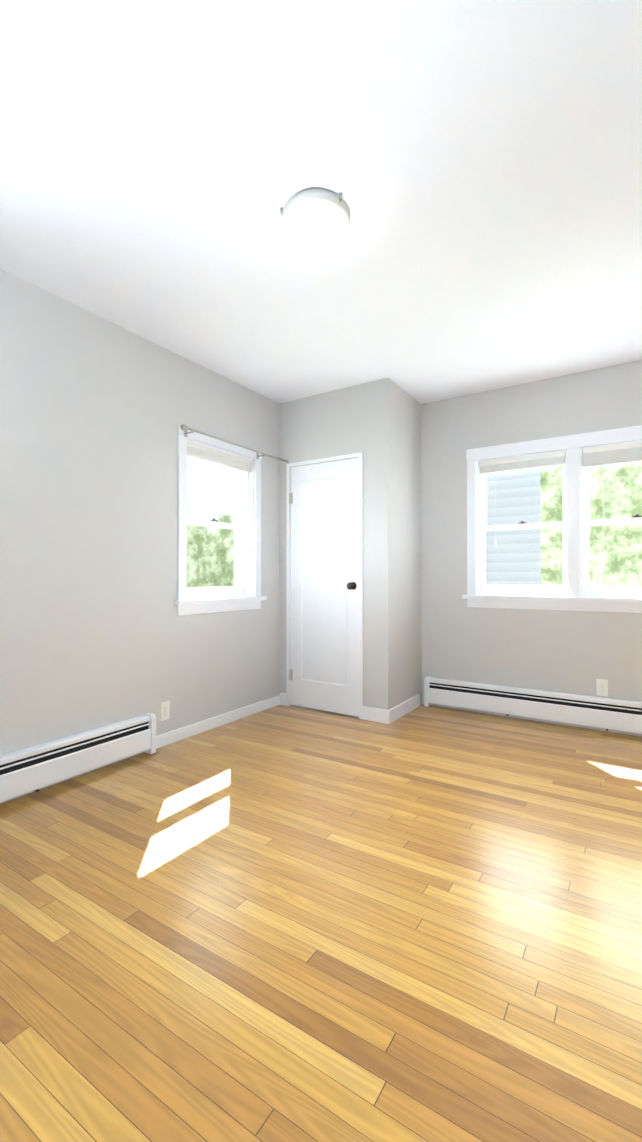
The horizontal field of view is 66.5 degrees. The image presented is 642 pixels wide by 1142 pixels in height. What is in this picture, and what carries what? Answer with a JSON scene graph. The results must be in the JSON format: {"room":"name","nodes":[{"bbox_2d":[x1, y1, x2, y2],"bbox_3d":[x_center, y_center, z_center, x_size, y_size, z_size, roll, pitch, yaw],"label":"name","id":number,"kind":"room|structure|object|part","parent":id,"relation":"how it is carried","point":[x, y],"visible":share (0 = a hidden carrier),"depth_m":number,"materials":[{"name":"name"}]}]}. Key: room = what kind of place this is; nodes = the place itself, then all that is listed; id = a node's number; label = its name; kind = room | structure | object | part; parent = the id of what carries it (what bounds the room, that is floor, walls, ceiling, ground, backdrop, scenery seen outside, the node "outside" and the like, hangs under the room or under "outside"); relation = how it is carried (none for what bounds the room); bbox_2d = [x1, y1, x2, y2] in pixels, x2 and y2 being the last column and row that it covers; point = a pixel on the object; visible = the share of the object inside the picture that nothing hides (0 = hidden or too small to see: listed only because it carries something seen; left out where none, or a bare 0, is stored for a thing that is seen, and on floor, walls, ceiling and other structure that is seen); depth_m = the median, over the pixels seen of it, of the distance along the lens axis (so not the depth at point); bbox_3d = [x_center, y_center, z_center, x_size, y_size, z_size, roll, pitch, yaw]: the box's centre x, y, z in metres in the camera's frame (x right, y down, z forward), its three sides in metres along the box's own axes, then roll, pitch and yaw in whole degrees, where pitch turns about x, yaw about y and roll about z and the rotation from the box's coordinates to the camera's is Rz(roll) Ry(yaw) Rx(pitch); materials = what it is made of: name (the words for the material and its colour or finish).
{"room":"empty bedroom","nodes":[
{"label":"empty bedroom","id":0,"kind":"room"},
{"bbox_2d":[0,269,278,803],"bbox_3d":[-1.364,-0.168,2.732,0.200,2.530,5.150,0,-1,33],"label":"wall","id":1,"kind":"structure","parent":0,"point":[96,631],"depth_m":2.77,"materials":[{"name":"paint"}]},
{"bbox_2d":[0,713,155,801],"bbox_3d":[-1.777,0.969,1.828,0.072,0.232,2.760,0,-1,33],"label":"heater","id":2,"kind":"object","parent":1,"relation":"attached to","point":[36,768],"visible":1,"depth_m":2.54,"materials":[{"name":"white metal"}]},
{"bbox_2d":[160,701,169,720],"bbox_3d":[-0.990,0.883,3.109,0.007,0.115,0.070,0,-1,33],"label":"electrical outlet","id":3,"kind":"object","parent":1,"relation":"attached to","point":[164,710],"visible":1,"depth_m":3.10,"materials":[{"name":"white plastic"}]},
{"bbox_2d":[156,695,279,748],"bbox_3d":[-0.699,1.066,3.556,0.013,0.078,1.305,0,-1,33],"label":"baseboard","id":4,"kind":"structure","parent":1,"relation":"attached to","point":[172,736],"depth_m":3.45,"materials":[{"name":"white wood"}]},
{"bbox_2d":[173,425,266,615],"bbox_3d":[-0.778,-0.333,3.594,0.252,1.243,0.890,0,-1,33],"label":"window","id":5,"kind":"structure","parent":1,"relation":"in","point":[243,592],"depth_m":3.63,"materials":[{"name":"white wood"}]},
{"bbox_2d":[180,424,288,462],"bbox_3d":[-0.606,-0.917,3.615,0.086,0.055,1.133,0,-1,33],"label":"curtain rod","id":6,"kind":"object","parent":5,"relation":"attached to","point":[184,427],"visible":1,"depth_m":3.45,"materials":[{"name":"silver metal"}]},
{"bbox_2d":[0,704,641,1141],"bbox_3d":[0.333,1.147,1.625,4.240,0.120,5.150,0,-1,33],"label":"floor","id":7,"kind":"structure","parent":0,"point":[422,922],"depth_m":1.45,"materials":[{"name":"brown wood"}]},
{"bbox_2d":[0,0,641,403],"bbox_3d":[0.333,-1.503,1.649,4.240,0.120,5.150,0,-1,33],"label":"ceiling","id":8,"kind":"structure","parent":0,"point":[474,162],"depth_m":1.80,"materials":[{"name":"paint"}]},
{"bbox_2d":[280,187,349,250],"bbox_3d":[-0.015,-1.379,1.953,0.277,0.120,0.277,0,-1,33],"label":"ceiling light","id":9,"kind":"object","parent":8,"relation":"attached to","point":[316,218],"visible":1,"depth_m":1.88,"materials":[{"name":"white glass"}]},
{"bbox_2d":[279,378,393,717],"bbox_3d":[0.097,-0.157,3.890,1.000,2.530,0.100,0,-1,33],"label":"wall","id":10,"kind":"structure","parent":0,"point":[359,418],"depth_m":3.67,"materials":[{"name":"paint"}]},
{"bbox_2d":[280,693,285,705],"bbox_3d":[-0.314,1.060,4.076,0.069,0.100,0.013,0,-1,33],"label":"baseboard","id":11,"kind":"structure","parent":10,"relation":"attached to","point":[282,698],"depth_m":4.07,"materials":[{"name":"white wood"}]},
{"bbox_2d":[289,457,358,716],"bbox_3d":[0.009,0.113,3.872,0.655,1.965,0.100,0,-1,33],"label":"closet door","id":12,"kind":"structure","parent":10,"relation":"in","point":[324,619],"depth_m":3.88,"materials":[{"name":"white wood"}]},
{"bbox_3d":[0.228,0.106,3.709,0.060,0.060,0.065,0,-1,33],"label":"closet door knob","id":13,"kind":"part","parent":12,"relation":"part of","materials":[{"name":"black metal"}]},
{"bbox_2d":[286,452,362,718],"bbox_3d":[0.041,0.104,3.916,0.711,2.008,0.112,0,-1,33],"label":"door frame","id":14,"kind":"structure","parent":10,"relation":"attached to","point":[359,455],"depth_m":3.80,"materials":[{"name":"white wood"}]},
{"bbox_2d":[362,706,389,723],"bbox_3d":[0.405,1.056,3.612,0.220,0.100,0.013,0,-1,33],"label":"baseboard","id":15,"kind":"structure","parent":10,"relation":"attached to","point":[375,714],"depth_m":3.60,"materials":[{"name":"white wood"}]},
{"bbox_2d":[394,383,421,706],"bbox_3d":[0.654,-0.157,3.923,0.100,2.530,0.560,0,-1,33],"label":"wall","id":16,"kind":"structure","parent":0,"point":[407,570],"depth_m":3.88,"materials":[{"name":"paint"}]},
{"bbox_2d":[389,694,419,722],"bbox_3d":[0.654,1.057,3.808,0.013,0.100,0.585,0,-1,33],"label":"baseboard","id":17,"kind":"structure","parent":16,"relation":"attached to","point":[404,708],"depth_m":3.78,"materials":[{"name":"white wood"}]},
{"bbox_2d":[421,360,641,735],"bbox_3d":[1.675,-0.159,3.716,4.240,2.530,0.200,0,-1,33],"label":"wall","id":18,"kind":"structure","parent":0,"point":[571,652],"depth_m":3.74,"materials":[{"name":"paint"}]},
{"bbox_2d":[424,677,641,733],"bbox_3d":[1.688,0.985,3.533,1.950,0.232,0.072,0,-1,33],"label":"heater","id":19,"kind":"object","parent":18,"relation":"attached to","point":[612,714],"visible":1,"depth_m":3.57,"materials":[{"name":"white metal"}]},
{"bbox_2d":[462,425,641,612],"bbox_3d":[2.186,-0.353,3.357,2.370,1.257,0.252,0,-1,33],"label":"window","id":20,"kind":"structure","parent":18,"relation":"in","point":[575,591],"depth_m":3.56,"materials":[{"name":"white wood"}]},
{"bbox_2d":[596,679,607,696],"bbox_3d":[1.954,0.804,3.402,0.070,0.115,0.007,0,-1,33],"label":"electrical outlet","id":21,"kind":"object","parent":18,"relation":"attached to","point":[601,687],"visible":1,"depth_m":3.40,"materials":[{"name":"white plastic"}]},
{"bbox_3d":[-2.162,4.184,1.272,60.000,0.200,60.000,0,-1,33],"label":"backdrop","id":22,"kind":"structure","parent":0,"visible":0},
{"bbox_2d":[187,457,233,587],"bbox_3d":[-2.619,-1.802,13.526,0.001,12.000,12.000,0,-1,33],"label":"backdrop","id":23,"kind":"object","parent":22,"relation":"on","point":[205,477],"depth_m":13.02,"materials":[{"name":"green plant"}]},
{"bbox_2d":[485,468,540,584],"bbox_3d":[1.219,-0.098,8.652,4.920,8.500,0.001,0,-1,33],"label":"neighboring house","id":24,"kind":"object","parent":22,"relation":"on","point":[527,542],"depth_m":7.53,"materials":[{"name":"white"}]},
{"bbox_2d":[540,462,641,585],"bbox_3d":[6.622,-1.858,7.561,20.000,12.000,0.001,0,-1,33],"label":"tree","id":25,"kind":"object","parent":22,"relation":"on","point":[554,493],"depth_m":8.60,"materials":[{"name":"green plant"}]}
]}

